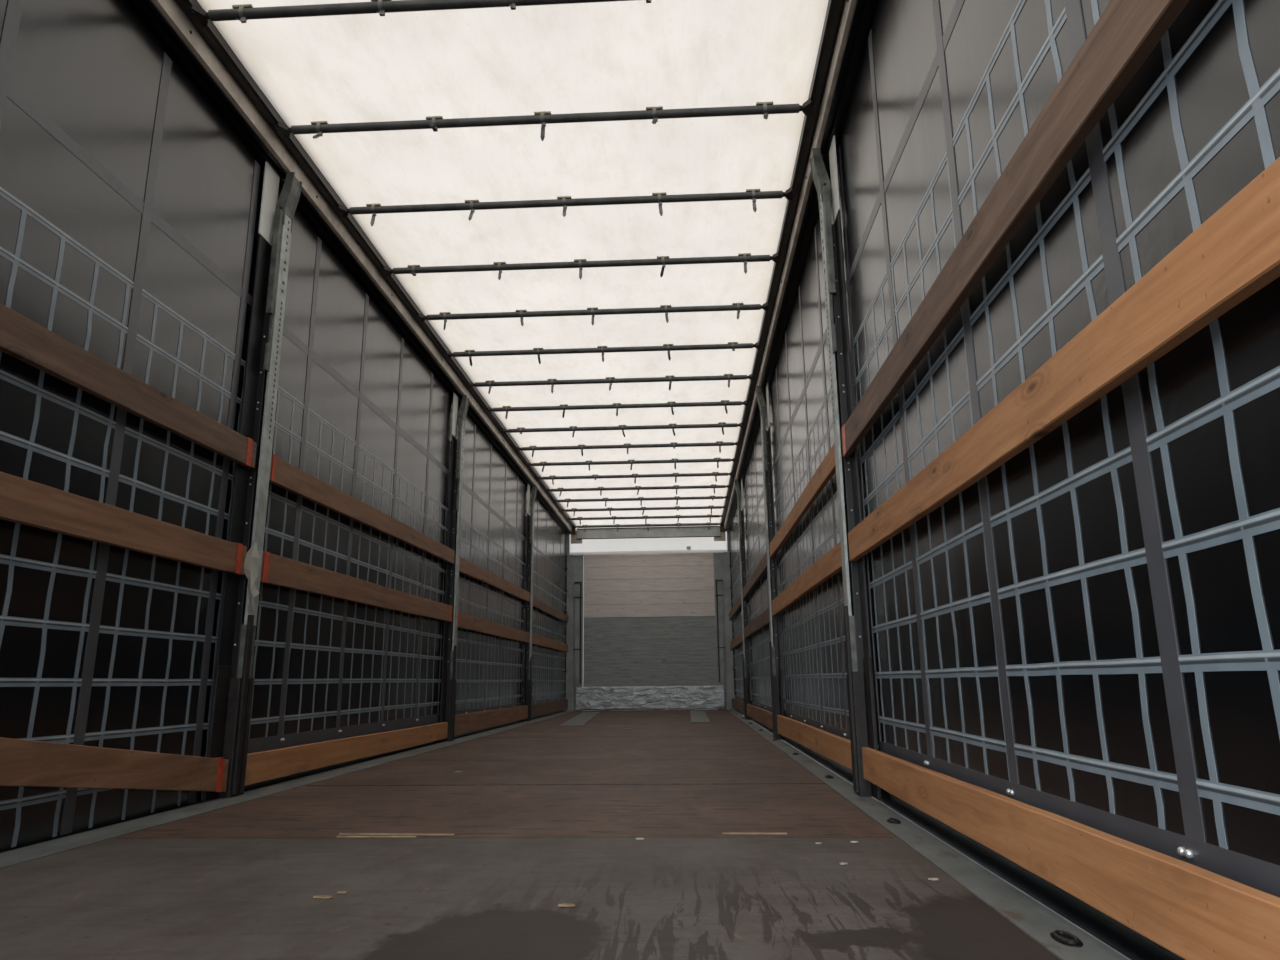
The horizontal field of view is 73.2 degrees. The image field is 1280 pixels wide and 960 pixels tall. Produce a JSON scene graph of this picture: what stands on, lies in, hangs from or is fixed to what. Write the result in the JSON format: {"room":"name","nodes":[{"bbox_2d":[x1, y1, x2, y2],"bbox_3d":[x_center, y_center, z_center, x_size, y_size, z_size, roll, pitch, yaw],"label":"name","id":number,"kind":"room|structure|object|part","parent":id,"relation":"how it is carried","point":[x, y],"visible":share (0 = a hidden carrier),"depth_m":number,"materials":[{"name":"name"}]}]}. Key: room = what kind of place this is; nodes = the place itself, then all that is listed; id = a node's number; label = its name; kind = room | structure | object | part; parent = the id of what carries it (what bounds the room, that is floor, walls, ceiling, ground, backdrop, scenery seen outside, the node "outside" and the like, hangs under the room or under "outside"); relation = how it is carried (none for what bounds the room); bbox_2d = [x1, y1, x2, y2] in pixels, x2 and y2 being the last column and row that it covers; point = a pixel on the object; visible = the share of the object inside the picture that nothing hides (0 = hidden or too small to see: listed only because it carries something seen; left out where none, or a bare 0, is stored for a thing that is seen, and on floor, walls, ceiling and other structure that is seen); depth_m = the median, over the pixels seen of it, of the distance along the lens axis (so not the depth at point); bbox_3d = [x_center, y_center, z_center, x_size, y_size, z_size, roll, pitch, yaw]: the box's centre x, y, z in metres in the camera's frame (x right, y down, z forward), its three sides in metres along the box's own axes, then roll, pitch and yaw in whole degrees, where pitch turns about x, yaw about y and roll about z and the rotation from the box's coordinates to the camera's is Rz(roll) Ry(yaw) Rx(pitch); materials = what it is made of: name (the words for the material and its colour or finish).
{"room":"cargo space","nodes":[
{"label":"cargo space","id":0,"kind":"room"},
{"bbox_2d":[0,0,566,852],"bbox_3d":[-1.500,0.580,6.595,0.019,2.780,13.630,-1,-13,3],"label":"wall","id":1,"kind":"structure","parent":0,"point":[130,201],"depth_m":3.18,"materials":[{"name":"plastic"}]},
{"bbox_2d":[131,0,574,533],"bbox_3d":[-1.467,-0.787,6.911,0.174,0.174,13.630,-1,-13,3],"label":"roof rail","id":2,"kind":"object","parent":1,"relation":"attached to","point":[205,53],"visible":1,"depth_m":4.15,"materials":[{"name":"metal"}]},
{"bbox_2d":[189,0,651,28],"bbox_3d":[-0.456,-1.681,3.046,2.296,0.096,0.110,-1,-13,3],"label":"bow","id":3,"kind":"object","parent":2,"relation":"attached to","point":[243,12],"visible":1,"depth_m":3.07,"materials":[{"name":"paint"}]},
{"bbox_2d":[276,98,812,140],"bbox_3d":[-0.420,-1.523,3.691,2.296,0.112,0.110,-1,-13,3],"label":"bow","id":4,"kind":"object","parent":2,"relation":"attached to","point":[543,118],"visible":1,"depth_m":3.69,"materials":[{"name":"grey metal"}]},
{"bbox_2d":[337,187,793,225],"bbox_3d":[-0.384,-1.368,4.344,2.296,0.120,0.096,-1,-13,3],"label":"bow","id":5,"kind":"object","parent":2,"relation":"attached to","point":[753,194],"visible":1,"depth_m":4.34,"materials":[{"name":"grey metal"}]},
{"bbox_2d":[197,0,828,525],"bbox_3d":[-0.243,-0.842,6.933,2.500,0.011,13.780,-1,-13,3],"label":"ceiling","id":6,"kind":"structure","parent":0,"point":[635,55],"depth_m":4.18,"materials":[{"name":"white fabric"}]},
{"bbox_2d":[382,252,779,279],"bbox_3d":[-0.349,-1.219,4.984,2.296,0.120,0.110,-1,-13,3],"label":"bow","id":7,"kind":"object","parent":6,"relation":"attached to","point":[742,257],"visible":1,"depth_m":4.98,"materials":[{"name":"grey metal"}]},
{"bbox_2d":[417,302,768,329],"bbox_3d":[-0.313,-1.067,5.638,2.296,0.120,0.096,-1,-13,3],"label":"bow","id":8,"kind":"object","parent":6,"relation":"attached to","point":[666,309],"visible":1,"depth_m":5.63,"materials":[{"name":"grey metal"}]},
{"bbox_2d":[445,342,760,365],"bbox_3d":[-0.277,-0.918,6.278,2.296,0.120,0.110,-1,-13,3],"label":"bow","id":9,"kind":"object","parent":6,"relation":"attached to","point":[731,345],"visible":1,"depth_m":6.28,"materials":[{"name":"grey metal"}]},
{"bbox_2d":[467,374,753,393],"bbox_3d":[-0.241,-0.766,6.932,2.296,0.120,0.096,-1,-13,3],"label":"bow","id":10,"kind":"object","parent":6,"relation":"attached to","point":[670,378],"visible":1,"depth_m":6.93,"materials":[{"name":"grey metal"}]},
{"bbox_2d":[486,400,747,418],"bbox_3d":[-0.205,-0.616,7.579,2.296,0.120,0.096,-1,-13,3],"label":"bow","id":11,"kind":"object","parent":6,"relation":"attached to","point":[725,403],"visible":1,"depth_m":7.57,"materials":[{"name":"grey metal"}]},
{"bbox_2d":[502,422,742,437],"bbox_3d":[-0.170,-0.468,8.220,2.296,0.117,0.110,-1,-13,3],"label":"bow","id":12,"kind":"object","parent":6,"relation":"attached to","point":[722,425],"visible":1,"depth_m":8.22,"materials":[{"name":"grey metal"}]},
{"bbox_2d":[516,441,738,456],"bbox_3d":[-0.134,-0.316,8.866,2.296,0.120,0.110,-1,-13,3],"label":"bow","id":13,"kind":"object","parent":6,"relation":"attached to","point":[717,443],"visible":1,"depth_m":8.87,"materials":[{"name":"grey metal"}]},
{"bbox_2d":[527,458,735,471],"bbox_3d":[-0.098,-0.164,9.520,2.296,0.120,0.096,-1,-13,3],"label":"bow","id":14,"kind":"object","parent":6,"relation":"attached to","point":[717,460],"visible":1,"depth_m":9.51,"materials":[{"name":"grey metal"}]},
{"bbox_2d":[537,472,732,484],"bbox_3d":[-0.063,-0.015,10.160,2.296,0.120,0.110,-1,-13,3],"label":"bow","id":15,"kind":"object","parent":6,"relation":"attached to","point":[552,477],"visible":1,"depth_m":10.16,"materials":[{"name":"grey metal"}]},
{"bbox_2d":[547,484,729,496],"bbox_3d":[-0.026,0.137,10.814,2.296,0.120,0.096,-1,-13,3],"label":"bow","id":16,"kind":"object","parent":6,"relation":"attached to","point":[714,486],"visible":1,"depth_m":10.81,"materials":[{"name":"grey metal"}]},
{"bbox_2d":[554,495,726,506],"bbox_3d":[0.009,0.285,11.454,2.296,0.120,0.110,-1,-13,3],"label":"bow","id":17,"kind":"object","parent":6,"relation":"attached to","point":[712,497],"visible":1,"depth_m":11.46,"materials":[{"name":"grey metal"}]},
{"bbox_2d":[561,505,724,515],"bbox_3d":[0.045,0.436,12.101,2.296,0.120,0.110,-1,-13,3],"label":"bow","id":18,"kind":"object","parent":6,"relation":"attached to","point":[711,507],"visible":1,"depth_m":12.10,"materials":[{"name":"grey metal"}]},
{"bbox_2d":[568,514,722,524],"bbox_3d":[0.081,0.588,12.755,2.296,0.120,0.096,-1,-13,3],"label":"bow","id":19,"kind":"object","parent":6,"relation":"attached to","point":[710,516],"visible":1,"depth_m":12.75,"materials":[{"name":"grey metal"}]},
{"bbox_2d":[574,522,721,531],"bbox_3d":[0.117,0.738,13.402,2.296,0.120,0.096,-1,-13,3],"label":"bow","id":20,"kind":"object","parent":6,"relation":"attached to","point":[706,523],"visible":1,"depth_m":13.40,"materials":[{"name":"grey metal"}]},
{"bbox_2d":[0,709,1059,959],"bbox_3d":[-0.215,1.966,6.253,2.660,0.140,13.730,-1,-13,3],"label":"floor","id":21,"kind":"structure","parent":0,"point":[543,815],"depth_m":1.99,"materials":[{"name":"brown wood"}]},
{"bbox_2d":[0,711,574,868],"bbox_3d":[-1.397,1.955,6.270,0.190,0.091,13.630,-1,-13,3],"label":"rail","id":22,"kind":"object","parent":21,"relation":"on","point":[36,851],"visible":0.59,"depth_m":2.97,"materials":[{"name":"metal"}]},
{"bbox_2d":[202,161,301,800],"bbox_3d":[-1.607,-0.090,3.629,0.086,2.700,0.215,-1,-13,3],"label":"post","id":23,"kind":"object","parent":22,"relation":"on","point":[229,727],"visible":0.88,"depth_m":3.61,"materials":[{"name":"metal"}]},
{"bbox_2d":[0,737,228,791],"bbox_3d":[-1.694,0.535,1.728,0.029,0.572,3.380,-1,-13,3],"label":"wooden board","id":24,"kind":"object","parent":23,"relation":"attached to","point":[24,763],"visible":1,"depth_m":2.62,"materials":[{"name":"brown wood"}]},
{"bbox_2d":[0,472,246,574],"bbox_3d":[-1.706,-0.052,1.865,0.029,0.126,3.380,-1,-13,3],"label":"wooden board","id":25,"kind":"object","parent":23,"relation":"attached to","point":[23,501],"visible":1,"depth_m":2.68,"materials":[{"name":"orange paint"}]},
{"bbox_2d":[0,303,256,468],"bbox_3d":[-1.711,-0.478,1.964,0.029,0.127,3.380,-1,-13,3],"label":"wooden board","id":26,"kind":"object","parent":23,"relation":"attached to","point":[22,338],"visible":1,"depth_m":2.71,"materials":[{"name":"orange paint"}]},
{"bbox_2d":[244,541,259,611],"bbox_3d":[-1.582,0.391,3.489,0.090,0.290,0.022,0,-13,-2],"label":"scrap","id":27,"kind":"object","parent":23,"relation":"hanging from","point":[252,559],"visible":0.98,"depth_m":3.49,"materials":[{"name":"grey"}]},
{"bbox_3d":[-1.655,-1.232,3.851,0.007,0.354,0.125,-1,-13,3],"label":"white plate","id":28,"kind":"part","parent":23,"relation":"part of","materials":[{"name":"white metal"}]},
{"bbox_2d":[439,393,468,741],"bbox_3d":[-1.437,0.625,6.702,0.086,2.700,0.215,-1,-13,3],"label":"post","id":29,"kind":"object","parent":22,"relation":"on","point":[448,681],"visible":0.93,"depth_m":6.69,"materials":[{"name":"black metal"}]},
{"bbox_2d":[245,722,447,785],"bbox_3d":[-1.519,1.509,4.923,0.028,0.125,3.025,-1,-13,3],"label":"wooden board","id":30,"kind":"object","parent":29,"relation":"attached to","point":[261,766],"visible":0.95,"depth_m":4.30,"materials":[{"name":"brown wood"}]},
{"bbox_2d":[260,551,452,621],"bbox_3d":[-1.527,0.695,5.112,0.029,0.150,3.025,-1,-13,3],"label":"wooden board","id":31,"kind":"object","parent":29,"relation":"attached to","point":[277,570],"visible":0.98,"depth_m":4.49,"materials":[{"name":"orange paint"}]},
{"bbox_2d":[269,454,454,563],"bbox_3d":[-1.531,0.274,5.211,0.029,0.140,3.025,-1,-13,3],"label":"wooden board","id":32,"kind":"object","parent":29,"relation":"attached to","point":[283,474],"visible":0.98,"depth_m":4.58,"materials":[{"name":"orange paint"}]},
{"bbox_3d":[-1.485,-0.517,6.924,0.007,0.354,0.125,-1,-13,3],"label":"white plate","id":33,"kind":"part","parent":29,"relation":"part of","materials":[{"name":"white metal"}]},
{"bbox_2d":[523,484,536,721],"bbox_3d":[-1.260,1.369,9.902,0.086,2.700,0.215,-1,-13,3],"label":"post","id":34,"kind":"object","parent":22,"relation":"on","point":[527,677],"visible":0.94,"depth_m":9.89,"materials":[{"name":"black metal"}]},
{"bbox_2d":[454,705,527,734],"bbox_3d":[-1.346,2.221,8.063,0.028,0.150,3.155,-1,-13,3],"label":"wooden board","id":35,"kind":"object","parent":34,"relation":"attached to","point":[468,722],"visible":0.95,"depth_m":7.67,"materials":[{"name":"brown wood"}]},
{"bbox_2d":[457,612,528,642],"bbox_3d":[-1.353,1.437,8.246,0.029,0.125,3.155,-1,-13,3],"label":"wooden board","id":36,"kind":"object","parent":34,"relation":"attached to","point":[464,621],"visible":0.94,"depth_m":7.82,"materials":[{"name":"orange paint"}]},
{"bbox_2d":[459,557,529,601],"bbox_3d":[-1.358,1.003,8.347,0.028,0.140,3.155,-1,-13,3],"label":"wooden board","id":37,"kind":"object","parent":34,"relation":"attached to","point":[467,568],"visible":0.98,"depth_m":7.94,"materials":[{"name":"brown wood"}]},
{"bbox_3d":[-1.308,0.227,10.124,0.007,0.354,0.125,-1,-13,3],"label":"white plate","id":38,"kind":"part","parent":34,"relation":"part of","materials":[{"name":"white metal"}]},
{"bbox_2d":[531,700,567,717],"bbox_3d":[-1.169,2.969,11.252,0.028,0.146,3.135,-1,-13,3],"label":"wooden board","id":39,"kind":"object","parent":34,"relation":"attached to","point":[540,709],"visible":0.91,"depth_m":11.02,"materials":[{"name":"brown wood"}]},
{"bbox_2d":[532,634,567,651],"bbox_3d":[-1.177,2.174,11.438,0.028,0.122,3.135,-1,-13,3],"label":"wooden board","id":40,"kind":"object","parent":34,"relation":"attached to","point":[538,640],"visible":0.98,"depth_m":11.21,"materials":[{"name":"brown wood"}]},
{"bbox_2d":[533,596,567,622],"bbox_3d":[-1.181,1.754,11.535,0.029,0.114,3.135,-1,-13,3],"label":"wooden board","id":41,"kind":"object","parent":34,"relation":"attached to","point":[537,603],"visible":0.94,"depth_m":11.28,"materials":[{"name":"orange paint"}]},
{"bbox_2d":[313,895,332,898],"bbox_3d":[-0.643,0.846,1.750,0.040,0.003,0.014,-1,-13,3],"label":"scrap","id":42,"kind":"object","parent":21,"relation":"on","point":[318,896],"visible":1,"depth_m":1.75,"materials":[{"name":"brown wood"}]},
{"bbox_2d":[337,836,415,837],"bbox_3d":[-0.744,1.006,2.433,0.230,0.004,0.007,-1,-13,4],"label":"wood splinter","id":43,"kind":"object","parent":21,"relation":"on","point":[337,836],"visible":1,"depth_m":2.43,"materials":[{"name":"beige wood"}]},
{"bbox_2d":[339,833,454,834],"bbox_3d":[-0.697,1.014,2.469,0.340,0.004,0.014,-2,-13,5],"label":"wood splinter","id":44,"kind":"object","parent":21,"relation":"on","point":[339,833],"visible":1,"depth_m":2.47,"materials":[{"name":"beige wood"}]},
{"bbox_3d":[-0.369,1.151,3.030,2.218,0.011,1.259,-1,-13,3],"label":"panel","id":45,"kind":"part","parent":21,"relation":"part of","materials":[{"name":"brown wood"}]},
{"bbox_3d":[-0.437,0.866,1.805,2.218,0.012,1.249,-1,-13,3],"label":"panel","id":46,"kind":"part","parent":21,"relation":"part of","materials":[{"name":"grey wood"}]},
{"bbox_3d":[-0.303,1.427,4.219,2.218,0.011,1.174,-1,-13,3],"label":"panel","id":47,"kind":"part","parent":21,"relation":"part of","materials":[{"name":"brown wood"}]},
{"bbox_2d":[558,903,574,906],"bbox_3d":[-0.141,0.822,1.667,0.032,0.003,0.013,-1,-13,3],"label":"scrap","id":48,"kind":"object","parent":21,"relation":"on","point":[563,904],"visible":1,"depth_m":1.66,"materials":[{"name":"brown wood"}]},
{"bbox_2d":[559,712,599,725],"bbox_3d":[-0.661,2.832,10.278,0.269,0.007,3.718,-1,-13,0],"label":"floor plate","id":49,"kind":"object","parent":21,"relation":"on","point":[581,719],"visible":1,"depth_m":9.74,"materials":[{"name":"metal"}]},
{"bbox_3d":[-0.245,1.674,5.279,2.218,0.011,0.994,-1,-13,3],"label":"panel","id":50,"kind":"part","parent":21,"relation":"part of","materials":[{"name":"brown wood"}]},
{"bbox_3d":[-0.191,1.900,6.252,2.218,0.011,0.994,-1,-13,3],"label":"panel","id":51,"kind":"part","parent":21,"relation":"part of","materials":[{"name":"brown wood"}]},
{"bbox_3d":[-0.132,2.149,7.322,2.218,0.011,1.194,-1,-13,3],"label":"panel","id":52,"kind":"part","parent":21,"relation":"part of","materials":[{"name":"brown wood"}]},
{"bbox_3d":[-0.067,2.420,8.489,2.218,0.011,1.194,-1,-13,3],"label":"panel","id":53,"kind":"part","parent":21,"relation":"part of","materials":[{"name":"brown wood"}]},
{"bbox_3d":[-0.003,2.692,9.656,2.218,0.011,1.194,-1,-13,3],"label":"panel","id":54,"kind":"part","parent":21,"relation":"part of","materials":[{"name":"brown wood"}]},
{"bbox_3d":[0.062,2.963,10.823,2.218,0.011,1.194,-1,-13,3],"label":"panel","id":55,"kind":"part","parent":21,"relation":"part of","materials":[{"name":"brown wood"}]},
{"bbox_3d":[0.124,3.223,11.942,2.218,0.011,1.094,-1,-13,3],"label":"panel","id":56,"kind":"part","parent":21,"relation":"part of","materials":[{"name":"brown wood"}]},
{"bbox_3d":[0.165,3.396,12.686,2.218,0.011,0.424,-1,-13,3],"label":"panel","id":57,"kind":"part","parent":21,"relation":"part of","materials":[{"name":"brown wood"}]},
{"bbox_2d":[690,711,709,721],"bbox_3d":[0.716,2.865,10.476,0.202,0.007,3.250,-1,-13,3],"label":"floor plate","id":58,"kind":"object","parent":21,"relation":"on","point":[696,716],"visible":1,"depth_m":10.21,"materials":[{"name":"metal"}]},
{"bbox_2d":[722,832,786,833],"bbox_3d":[0.322,0.993,2.422,0.180,0.004,0.009,-1,-13,3],"label":"wood splinter","id":59,"kind":"object","parent":21,"relation":"on","point":[722,832],"visible":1,"depth_m":2.42,"materials":[{"name":"beige wood"}]},
{"bbox_2d":[726,709,1127,959],"bbox_3d":[0.986,1.900,6.151,0.138,0.098,13.630,-1,-13,3],"label":"rail","id":60,"kind":"object","parent":21,"relation":"on","point":[1063,939],"visible":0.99,"depth_m":1.85,"materials":[{"name":"metal"}]},
{"bbox_2d":[734,479,751,719],"bbox_3d":[1.160,1.307,9.741,0.086,2.700,0.215,-1,-13,3],"label":"post","id":61,"kind":"object","parent":60,"relation":"on","point":[745,656],"visible":0.91,"depth_m":9.72,"materials":[{"name":"black metal"}]},
{"bbox_2d":[729,595,740,620],"bbox_3d":[1.264,1.696,11.393,0.028,0.114,3.175,-1,-13,3],"label":"wooden board","id":62,"kind":"object","parent":61,"relation":"attached to","point":[737,605],"visible":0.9,"depth_m":11.21,"materials":[{"name":"brown wood"}]},
{"bbox_2d":[730,632,742,649],"bbox_3d":[1.268,2.116,11.295,0.028,0.116,3.175,-1,-13,3],"label":"wooden board","id":63,"kind":"object","parent":61,"relation":"attached to","point":[737,640],"visible":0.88,"depth_m":11.12,"materials":[{"name":"brown wood"}]},
{"bbox_2d":[732,698,743,713],"bbox_3d":[1.276,2.907,11.111,0.028,0.136,3.175,-1,-13,3],"label":"wooden board","id":64,"kind":"object","parent":61,"relation":"attached to","point":[737,704],"visible":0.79,"depth_m":11.03,"materials":[{"name":"brown wood"}]},
{"bbox_3d":[1.181,0.163,9.960,0.007,0.354,0.125,-1,-13,3],"label":"white plate","id":65,"kind":"part","parent":61,"relation":"part of","materials":[{"name":"white metal"}]},
{"bbox_2d":[742,552,766,598],"bbox_3d":[1.086,0.940,8.191,0.028,0.125,3.145,-1,-13,3],"label":"wooden board","id":66,"kind":"object","parent":61,"relation":"attached to","point":[761,568],"visible":0.91,"depth_m":7.88,"materials":[{"name":"brown wood"}]},
{"bbox_2d":[744,608,769,638],"bbox_3d":[1.091,1.363,8.092,0.028,0.124,3.145,-1,-13,3],"label":"wooden board","id":67,"kind":"object","parent":61,"relation":"attached to","point":[762,620],"visible":0.91,"depth_m":7.79,"materials":[{"name":"brown wood"}]},
{"bbox_2d":[747,704,772,729],"bbox_3d":[1.099,2.156,7.907,0.028,0.129,3.145,-1,-13,3],"label":"wooden board","id":68,"kind":"object","parent":61,"relation":"attached to","point":[763,716],"visible":0.87,"depth_m":7.68,"materials":[{"name":"brown wood"}]},
{"bbox_2d":[756,383,784,739],"bbox_3d":[0.984,0.565,6.551,0.086,2.700,0.215,-1,-13,3],"label":"post","id":69,"kind":"object","parent":60,"relation":"on","point":[774,644],"visible":0.92,"depth_m":6.53,"materials":[{"name":"black metal"}]},
{"bbox_3d":[1.004,-0.579,6.770,0.007,0.354,0.125,-1,-13,3],"label":"white plate","id":70,"kind":"part","parent":69,"relation":"part of","materials":[{"name":"white metal"}]},
{"bbox_2d":[769,444,835,557],"bbox_3d":[0.913,0.207,5.065,0.028,0.129,3.015,-1,-13,3],"label":"wooden board","id":71,"kind":"object","parent":69,"relation":"attached to","point":[826,470],"visible":0.94,"depth_m":4.52,"materials":[{"name":"brown wood"}]},
{"bbox_2d":[772,542,841,615],"bbox_3d":[0.917,0.623,4.968,0.028,0.126,3.015,-1,-13,3],"label":"wooden board","id":72,"kind":"object","parent":69,"relation":"attached to","point":[829,564],"visible":0.93,"depth_m":4.41,"materials":[{"name":"brown wood"}]},
{"bbox_2d":[777,715,851,769],"bbox_3d":[0.926,1.426,4.781,0.028,0.135,3.015,-1,-13,3],"label":"wooden board","id":73,"kind":"object","parent":69,"relation":"attached to","point":[836,748],"visible":0.92,"depth_m":4.30,"materials":[{"name":"brown wood"}]},
{"bbox_2d":[810,135,881,799],"bbox_3d":[0.814,-0.147,3.487,0.086,2.700,0.215,-1,-13,3],"label":"post","id":74,"kind":"object","parent":60,"relation":"on","point":[860,683],"visible":0.93,"depth_m":3.45,"materials":[{"name":"metal"}]},
{"bbox_3d":[0.835,-1.291,3.706,0.007,0.354,0.125,-1,-13,3],"label":"white plate","id":75,"kind":"part","parent":74,"relation":"part of","materials":[{"name":"white metal"}]},
{"bbox_2d":[841,0,1188,456],"bbox_3d":[0.734,-0.515,1.827,0.029,0.143,3.360,-1,-13,3],"label":"wooden board","id":76,"kind":"object","parent":74,"relation":"attached to","point":[1125,34],"visible":1,"depth_m":1.56,"materials":[{"name":"brown wood"}]},
{"bbox_2d":[848,157,1279,560],"bbox_3d":[0.739,-0.106,1.732,0.028,0.137,3.360,-1,-13,3],"label":"wooden board","id":77,"kind":"object","parent":74,"relation":"attached to","point":[1234,254],"visible":1,"depth_m":1.26,"materials":[{"name":"brown wood"}]},
{"bbox_2d":[862,747,1279,959],"bbox_3d":[0.747,0.669,1.551,0.028,0.127,3.360,-1,-13,3],"label":"wooden board","id":78,"kind":"object","parent":74,"relation":"attached to","point":[1193,912],"visible":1,"depth_m":1.32,"materials":[{"name":"brown wood"}]},
{"bbox_2d":[565,524,741,714],"bbox_3d":[0.133,2.046,13.160,2.750,3.037,0.141,-1,-13,3],"label":"wall","id":79,"kind":"structure","parent":0,"point":[646,631],"depth_m":13.14,"materials":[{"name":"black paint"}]},
{"bbox_3d":[-1.166,2.084,13.265,0.144,3.037,0.060,-1,-13,3],"label":"corner post","id":80,"kind":"part","parent":79,"relation":"part of","materials":[{"name":"grey metal"}]},
{"bbox_3d":[-1.003,2.314,13.187,0.262,2.344,0.090,-1,-13,3],"label":"corner post","id":81,"kind":"part","parent":79,"relation":"part of","materials":[{"name":"grey metal"}]},
{"bbox_2d":[569,523,727,555],"bbox_3d":[0.122,0.906,13.445,2.520,0.526,0.090,-1,-13,3],"label":"flap","id":82,"kind":"object","parent":79,"relation":"attached to","point":[684,545],"visible":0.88,"depth_m":13.46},
{"bbox_3d":[0.139,1.624,13.307,2.026,0.968,0.035,-1,-13,3],"label":"pale board panel","id":83,"kind":"part","parent":79,"relation":"part of","materials":[{"name":"beige wood"}]},
{"bbox_3d":[0.145,3.259,12.890,2.269,0.353,0.036,-1,-13,3],"label":"kick plate","id":84,"kind":"part","parent":79,"relation":"part of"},
{"bbox_3d":[0.151,2.765,13.044,2.026,1.380,0.029,-1,-13,3],"label":"grey board panel","id":85,"kind":"part","parent":79,"relation":"part of","materials":[{"name":"grey wood"}]},
{"bbox_3d":[1.277,2.264,13.072,0.262,2.344,0.090,-1,-13,3],"label":"corner post","id":86,"kind":"part","parent":79,"relation":"part of","materials":[{"name":"grey metal"}]},
{"bbox_3d":[1.436,2.027,13.134,0.144,3.037,0.060,-1,-13,3],"label":"corner post","id":87,"kind":"part","parent":79,"relation":"part of","materials":[{"name":"grey metal"}]},
{"bbox_2d":[729,0,1279,959],"bbox_3d":[1.035,0.525,6.468,0.019,2.780,13.630,-1,-13,3],"label":"wall","id":88,"kind":"structure","parent":0,"point":[1086,632],"depth_m":1.62,"materials":[{"name":"plastic"}]},
{"bbox_2d":[721,0,875,530],"bbox_3d":[0.975,-0.841,6.789,0.174,0.174,13.630,-1,-13,3],"label":"roof rail","id":89,"kind":"object","parent":88,"relation":"attached to","point":[846,23],"visible":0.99,"depth_m":4.19,"materials":[{"name":"metal"}]},
{"label":"outside","id":90,"kind":"structure","parent":0,"visible":0},
{"bbox_2d":[752,721,1130,959],"bbox_3d":[-0.285,2.821,4.501,60.000,0.100,70.000,-1,-13,3],"label":"ground","id":91,"kind":"structure","parent":90,"point":[752,721],"depth_m":7.17,"materials":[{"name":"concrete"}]}
]}

